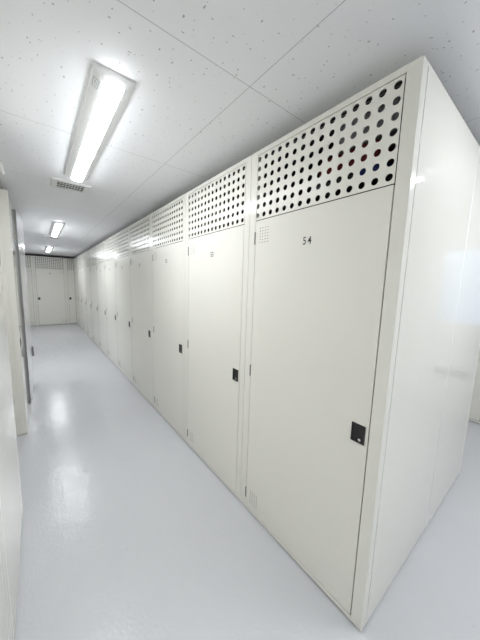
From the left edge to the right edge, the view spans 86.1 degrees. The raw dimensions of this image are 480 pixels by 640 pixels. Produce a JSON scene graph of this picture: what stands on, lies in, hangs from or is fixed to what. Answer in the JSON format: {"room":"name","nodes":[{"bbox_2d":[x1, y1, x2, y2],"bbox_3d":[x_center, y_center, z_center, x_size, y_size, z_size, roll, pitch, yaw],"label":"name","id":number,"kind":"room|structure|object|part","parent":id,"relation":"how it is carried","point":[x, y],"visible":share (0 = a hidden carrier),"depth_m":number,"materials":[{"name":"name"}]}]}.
{"room":"self storage facility","nodes":[
{"label":"self storage facility","id":0,"kind":"room"},
{"bbox_2d":[0,0,479,257],"bbox_3d":[-2.252,-1.532,3.983,8.758,0.100,15.140,-4,9,-38],"label":"ceiling","id":1,"kind":"structure","parent":0,"point":[218,82],"depth_m":1.10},
{"bbox_2d":[0,163,4,174],"bbox_3d":[-2.026,-1.204,1.977,0.303,0.014,0.260,-4,9,-38],"label":"ceiling vent","id":2,"kind":"object","parent":1,"relation":"in","point":[2,172],"visible":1,"depth_m":2.07,"materials":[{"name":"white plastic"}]},
{"bbox_2d":[44,246,53,251],"bbox_3d":[-5.352,-1.973,7.190,0.166,0.049,1.400,-4,9,-38],"label":"ceiling lamp","id":3,"kind":"object","parent":1,"relation":"attached to","point":[47,248],"visible":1,"depth_m":6.97,"materials":[{"name":"white plastic"}]},
{"bbox_2d":[43,235,60,239],"bbox_3d":[-3.868,-1.695,5.287,0.303,0.014,0.260,-4,9,-38],"label":"ceiling vent","id":4,"kind":"object","parent":1,"relation":"in","point":[50,237],"visible":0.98,"depth_m":5.26,"materials":[{"name":"white plastic"}]},
{"bbox_2d":[49,221,65,236],"bbox_3d":[-3.154,-1.541,4.411,0.166,0.049,1.400,-4,9,-38],"label":"ceiling lamp","id":5,"kind":"object","parent":1,"relation":"attached to","point":[56,227],"visible":1,"depth_m":4.20,"materials":[{"name":"white plastic"}]},
{"bbox_2d":[52,224,61,236],"bbox_3d":[-3.154,-1.524,4.413,0.082,0.015,1.344,-4,9,-38],"label":"diffuser","id":6,"kind":"object","parent":5,"relation":"attached to","point":[56,228],"depth_m":4.31,"materials":[{"name":"white plastic"}]},
{"bbox_2d":[50,177,90,193],"bbox_3d":[-1.580,-1.246,2.394,0.303,0.014,0.260,-4,9,-38],"label":"ceiling vent","id":7,"kind":"object","parent":1,"relation":"in","point":[54,182],"visible":1,"depth_m":2.37,"materials":[{"name":"white plastic"}]},
{"bbox_2d":[64,61,135,181],"bbox_3d":[-0.958,-1.109,1.636,0.166,0.049,1.400,-4,9,-38],"label":"ceiling lamp","id":8,"kind":"object","parent":1,"relation":"attached to","point":[107,93],"visible":1,"depth_m":1.33,"materials":[{"name":"white plastic"}]},
{"bbox_2d":[71,80,123,181],"bbox_3d":[-0.959,-1.093,1.638,0.082,0.015,1.344,-4,9,-38],"label":"diffuser","id":9,"kind":"object","parent":8,"relation":"attached to","point":[108,96],"depth_m":1.38,"materials":[{"name":"white plastic"}]},
{"bbox_2d":[15,324,479,639],"bbox_3d":[-2.328,0.995,4.315,8.758,0.100,15.140,-4,9,-38],"label":"floor","id":10,"kind":"structure","parent":0,"point":[127,533],"depth_m":1.55,"materials":[{"name":"grey plastic"}]},
{"bbox_2d":[0,530,11,639],"bbox_3d":[-0.968,0.319,0.295,0.884,2.368,0.898,-4,9,-38],"label":"locker","id":11,"kind":"object","parent":10,"relation":"on","point":[5,629],"visible":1,"depth_m":0.96,"materials":[{"name":"white metal"}]},
{"bbox_3d":[-0.638,0.476,0.577,0.022,1.928,0.780,-4,9,-38],"label":"door","id":12,"kind":"part","parent":11,"relation":"part of","materials":[{"name":"beige paint"}]},
{"bbox_2d":[0,258,22,639],"bbox_3d":[-1.523,0.210,0.996,0.884,2.368,0.898,-4,9,-38],"label":"locker","id":13,"kind":"object","parent":10,"relation":"on","point":[11,506],"visible":0.94,"depth_m":1.30,"materials":[{"name":"white metal"}]},
{"bbox_2d":[0,189,28,435],"bbox_3d":[-2.731,-0.027,2.522,0.885,2.368,0.779,-4,9,-38],"label":"locker","id":14,"kind":"object","parent":10,"relation":"on","point":[8,249],"visible":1,"depth_m":2.50,"materials":[{"name":"white metal"}]},
{"bbox_3d":[-2.359,-1.014,2.661,0.003,0.370,0.678,-4,9,-38],"label":"punched panel","id":15,"kind":"part","parent":14,"relation":"part of","materials":[{"name":"beige paint"}]},
{"bbox_3d":[-2.401,0.130,2.805,0.022,1.928,0.674,-4,9,-38],"label":"door","id":16,"kind":"part","parent":14,"relation":"part of","materials":[{"name":"beige paint"}]},
{"bbox_2d":[13,209,34,402],"bbox_3d":[-3.202,-0.128,3.177,0.910,2.368,0.784,-4,9,-36],"label":"locker","id":17,"kind":"object","parent":10,"relation":"on","point":[29,349],"visible":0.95,"depth_m":3.26,"materials":[{"name":"white metal"}]},
{"bbox_2d":[25,255,36,325],"bbox_3d":[-7.595,-1.000,8.800,0.898,2.368,0.884,-4,9,-38],"label":"locker","id":18,"kind":"object","parent":10,"relation":"on","point":[28,259],"visible":0.33,"depth_m":8.68,"materials":[{"name":"white metal"}]},
{"bbox_3d":[-7.301,-1.910,8.335,0.784,0.370,0.003,-4,9,-38],"label":"punched panel","id":19,"kind":"part","parent":18,"relation":"part of","materials":[{"name":"beige paint"}]},
{"bbox_3d":[-7.342,-0.768,8.492,0.780,1.928,0.022,-4,9,-38],"label":"door","id":20,"kind":"part","parent":18,"relation":"part of","materials":[{"name":"beige paint"}]},
{"bbox_2d":[33,256,68,325],"bbox_3d":[-6.886,-1.051,9.353,0.898,2.368,0.884,-4,9,-38],"label":"locker","id":21,"kind":"object","parent":10,"relation":"on","point":[49,272],"visible":1,"depth_m":9.01,"materials":[{"name":"white metal"}]},
{"bbox_3d":[-6.593,-1.961,8.888,0.784,0.370,0.003,-4,9,-38],"label":"punched panel","id":22,"kind":"part","parent":21,"relation":"part of","materials":[{"name":"beige paint"}]},
{"bbox_2d":[65,258,76,323],"bbox_3d":[-6.178,-1.102,9.906,0.898,2.368,0.884,-4,9,-38],"label":"locker","id":23,"kind":"object","parent":10,"relation":"on","point":[69,265],"visible":0.26,"depth_m":9.37,"materials":[{"name":"white metal"}]},
{"bbox_3d":[-5.885,-2.012,9.440,0.784,0.370,0.003,-4,9,-38],"label":"punched panel","id":24,"kind":"part","parent":23,"relation":"part of","materials":[{"name":"beige paint"}]},
{"bbox_3d":[-5.925,-0.870,9.597,0.780,1.928,0.022,-4,9,-38],"label":"door","id":25,"kind":"part","parent":23,"relation":"part of","materials":[{"name":"beige paint"}]},
{"bbox_2d":[73,258,79,325],"bbox_3d":[-5.441,-1.007,9.352,0.884,2.368,0.898,-4,9,-38],"label":"locker","id":26,"kind":"object","parent":10,"relation":"on","point":[74,259],"visible":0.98,"depth_m":9.07,"materials":[{"name":"white metal"}]},
{"bbox_2d":[76,255,83,330],"bbox_3d":[-4.886,-0.898,8.651,0.884,2.368,0.898,-4,9,-38],"label":"locker","id":27,"kind":"object","parent":10,"relation":"on","point":[77,257],"visible":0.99,"depth_m":8.36,"materials":[{"name":"white metal"}]},
{"bbox_3d":[-5.196,-1.835,8.256,0.003,0.370,0.784,-4,9,-38],"label":"punched panel","id":28,"kind":"part","parent":27,"relation":"part of","materials":[{"name":"beige paint"}]},
{"bbox_3d":[-5.223,-0.693,8.412,0.022,1.928,0.780,-4,9,-38],"label":"door","id":29,"kind":"part","parent":27,"relation":"part of","materials":[{"name":"beige paint"}]},
{"bbox_2d":[80,253,87,334],"bbox_3d":[-4.332,-0.789,7.950,0.884,2.368,0.898,-4,9,-38],"label":"locker","id":30,"kind":"object","parent":10,"relation":"on","point":[82,265],"visible":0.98,"depth_m":7.65,"materials":[{"name":"white metal"}]},
{"bbox_3d":[-4.641,-1.726,7.556,0.003,0.370,0.784,-4,9,-38],"label":"punched panel","id":31,"kind":"part","parent":30,"relation":"part of","materials":[{"name":"beige paint"}]},
{"bbox_2d":[84,250,92,340],"bbox_3d":[-3.778,-0.680,7.250,0.884,2.368,0.898,-4,9,-38],"label":"locker","id":32,"kind":"object","parent":10,"relation":"on","point":[86,254],"visible":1,"depth_m":6.96,"materials":[{"name":"white metal"}]},
{"bbox_3d":[-4.087,-1.617,6.855,0.003,0.370,0.784,-4,9,-38],"label":"punched panel","id":33,"kind":"part","parent":32,"relation":"part of","materials":[{"name":"beige paint"}]},
{"bbox_2d":[89,246,99,347],"bbox_3d":[-3.223,-0.571,6.549,0.884,2.368,0.898,-4,9,-38],"label":"locker","id":34,"kind":"object","parent":10,"relation":"on","point":[92,252],"visible":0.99,"depth_m":6.25,"materials":[{"name":"white metal"}]},
{"bbox_3d":[-3.533,-1.508,6.154,0.003,0.370,0.784,-4,9,-38],"label":"punched panel","id":35,"kind":"part","parent":34,"relation":"part of","materials":[{"name":"beige paint"}]},
{"bbox_3d":[-3.561,-0.366,6.310,0.022,1.928,0.780,-4,9,-38],"label":"door","id":36,"kind":"part","parent":34,"relation":"part of","materials":[{"name":"beige paint"}]},
{"bbox_2d":[95,242,107,356],"bbox_3d":[-2.669,-0.462,5.848,0.884,2.368,0.898,-4,9,-38],"label":"locker","id":37,"kind":"object","parent":10,"relation":"on","point":[100,271],"visible":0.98,"depth_m":5.55,"materials":[{"name":"white metal"}]},
{"bbox_3d":[-2.979,-1.400,5.454,0.003,0.370,0.784,-4,9,-38],"label":"punched panel","id":38,"kind":"part","parent":37,"relation":"part of","materials":[{"name":"beige paint"}]},
{"bbox_3d":[-3.006,-0.257,5.609,0.022,1.928,0.780,-4,9,-38],"label":"door","id":39,"kind":"part","parent":37,"relation":"part of","materials":[{"name":"beige paint"}]},
{"bbox_2d":[103,235,117,367],"bbox_3d":[-2.115,-0.353,5.148,0.884,2.368,0.898,-4,9,-38],"label":"locker","id":40,"kind":"object","parent":10,"relation":"on","point":[109,248],"visible":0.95,"depth_m":4.85,"materials":[{"name":"white metal"}]},
{"bbox_3d":[-2.424,-1.291,4.753,0.003,0.370,0.784,-4,9,-38],"label":"punched panel","id":41,"kind":"part","parent":40,"relation":"part of","materials":[{"name":"beige paint"}]},
{"bbox_3d":[-2.452,-0.148,4.909,0.022,1.928,0.780,-4,9,-38],"label":"door","id":42,"kind":"part","parent":40,"relation":"part of","materials":[{"name":"beige paint"}]},
{"bbox_2d":[114,227,132,383],"bbox_3d":[-1.561,-0.244,4.447,0.884,2.368,0.898,-4,9,-38],"label":"locker","id":43,"kind":"object","parent":10,"relation":"on","point":[121,239],"visible":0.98,"depth_m":4.14,"materials":[{"name":"white metal"}]},
{"bbox_3d":[-1.870,-1.182,4.053,0.003,0.370,0.784,-4,9,-38],"label":"punched panel","id":44,"kind":"part","parent":43,"relation":"part of","materials":[{"name":"beige paint"}]},
{"bbox_3d":[-1.898,-0.040,4.208,0.022,1.928,0.780,-4,9,-38],"label":"door","id":45,"kind":"part","parent":43,"relation":"part of","materials":[{"name":"beige paint"}]},
{"bbox_2d":[129,214,152,405],"bbox_3d":[-1.006,-0.136,3.746,0.884,2.368,0.898,-4,9,-38],"label":"locker","id":46,"kind":"object","parent":10,"relation":"on","point":[140,231],"visible":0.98,"depth_m":3.43,"materials":[{"name":"white metal"}]},
{"bbox_3d":[-1.316,-1.073,3.352,0.003,0.370,0.784,-4,9,-38],"label":"punched panel","id":47,"kind":"part","parent":46,"relation":"part of","materials":[{"name":"beige paint"}]},
{"bbox_3d":[-1.343,0.069,3.507,0.022,1.928,0.780,-4,9,-38],"label":"door","id":48,"kind":"part","parent":46,"relation":"part of","materials":[{"name":"beige paint"}]},
{"bbox_2d":[151,193,185,439],"bbox_3d":[-0.452,-0.027,3.046,0.884,2.368,0.898,-4,9,-38],"label":"locker","id":49,"kind":"object","parent":10,"relation":"on","point":[168,223],"visible":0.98,"depth_m":2.72,"materials":[{"name":"white metal"}]},
{"bbox_3d":[-0.762,-0.964,2.651,0.003,0.370,0.784,-4,9,-38],"label":"punched panel","id":50,"kind":"part","parent":49,"relation":"part of","materials":[{"name":"beige paint"}]},
{"bbox_3d":[-0.789,0.178,2.807,0.022,1.928,0.780,-4,9,-38],"label":"door","id":51,"kind":"part","parent":49,"relation":"part of","materials":[{"name":"beige paint"}]},
{"bbox_2d":[185,155,251,499],"bbox_3d":[0.102,0.082,2.345,0.884,2.368,0.898,-4,9,-38],"label":"locker","id":52,"kind":"object","parent":10,"relation":"on","point":[217,209],"visible":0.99,"depth_m":2.00,"materials":[{"name":"white metal"}]},
{"bbox_3d":[-0.235,0.287,2.106,0.022,1.928,0.780,-4,9,-38],"label":"door","id":53,"kind":"part","parent":52,"relation":"part of","materials":[{"name":"beige paint"}]},
{"bbox_3d":[-0.207,-0.855,1.950,0.003,0.370,0.784,-4,9,-38],"label":"punched panel","id":54,"kind":"part","parent":52,"relation":"part of","materials":[{"name":"beige paint"}]},
{"bbox_3d":[-0.032,0.392,1.837,0.008,0.085,0.061,-4,9,-38],"label":"handle","id":55,"kind":"part","parent":52,"relation":"part of","materials":[{"name":"black plastic"}]},
{"bbox_2d":[240,55,479,630],"bbox_3d":[0.657,0.191,1.644,0.884,2.368,0.899,-4,9,-38],"label":"locker","id":56,"kind":"object","parent":10,"relation":"on","point":[353,289],"visible":1,"depth_m":1.23,"materials":[{"name":"white metal"}]},
{"bbox_3d":[0.319,0.396,1.405,0.022,1.928,0.780,-4,9,-38],"label":"door","id":57,"kind":"part","parent":56,"relation":"part of","materials":[{"name":"beige paint"}]},
{"bbox_3d":[0.347,-0.746,1.250,0.003,0.370,0.784,-4,9,-38],"label":"punched panel","id":58,"kind":"part","parent":56,"relation":"part of","materials":[{"name":"beige paint"}]},
{"bbox_2d":[317,172,352,189],"bbox_3d":[0.583,-0.682,1.345,0.315,0.052,0.205,-4,9,-38],"label":"storage box","id":59,"kind":"object","parent":56,"relation":"on","point":[350,175],"visible":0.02,"depth_m":1.24,"materials":[{"name":"black plastic"}]},
{"bbox_2d":[319,140,393,175],"bbox_3d":[0.616,-0.751,1.292,0.320,0.100,0.310,-4,9,-38],"label":"folded cloth","id":60,"kind":"object","parent":59,"relation":"on","point":[377,152],"visible":0.1,"depth_m":1.16,"materials":[{"name":"red fabric"}]},
{"bbox_2d":[339,96,400,154],"bbox_3d":[0.670,-0.852,1.217,0.315,0.122,0.270,-4,9,-38],"label":"storage box","id":61,"kind":"object","parent":60,"relation":"on","point":[396,101],"visible":0.06,"depth_m":1.11,"materials":[{"name":"grey plastic"}]},
{"bbox_3d":[0.523,0.501,1.136,0.008,0.085,0.061,-4,9,-38],"label":"handle","id":62,"kind":"part","parent":56,"relation":"part of","materials":[{"name":"black plastic"}]},
{"bbox_2d":[360,162,391,175],"bbox_3d":[0.694,-0.662,1.217,0.340,0.052,0.125,-4,9,-38],"label":"folded cloth","id":63,"kind":"object","parent":56,"relation":"on","point":[376,166],"visible":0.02,"depth_m":1.10,"materials":[{"name":"blue fabric"}]},
{"bbox_3d":[0.955,0.238,1.312,0.826,2.357,0.003,-4,9,-38],"label":"panel","id":64,"kind":"part","parent":56,"relation":"part of","materials":[{"name":"beige paint"}]},
{"bbox_2d":[426,148,479,526],"bbox_3d":[1.351,0.141,2.185,0.880,2.368,0.900,-4,9,-38],"label":"locker","id":65,"kind":"object","parent":10,"relation":"on","point":[465,347],"visible":0.16,"depth_m":1.76,"materials":[{"name":"white metal"}]},
{"bbox_2d":[469,349,479,423],"bbox_3d":[3.023,0.016,3.528,0.884,2.368,0.898,-4,9,-38],"label":"locker","id":66,"kind":"object","parent":10,"relation":"on","point":[474,415],"visible":0.02,"depth_m":3.11,"materials":[{"name":"white metal"}]}
]}

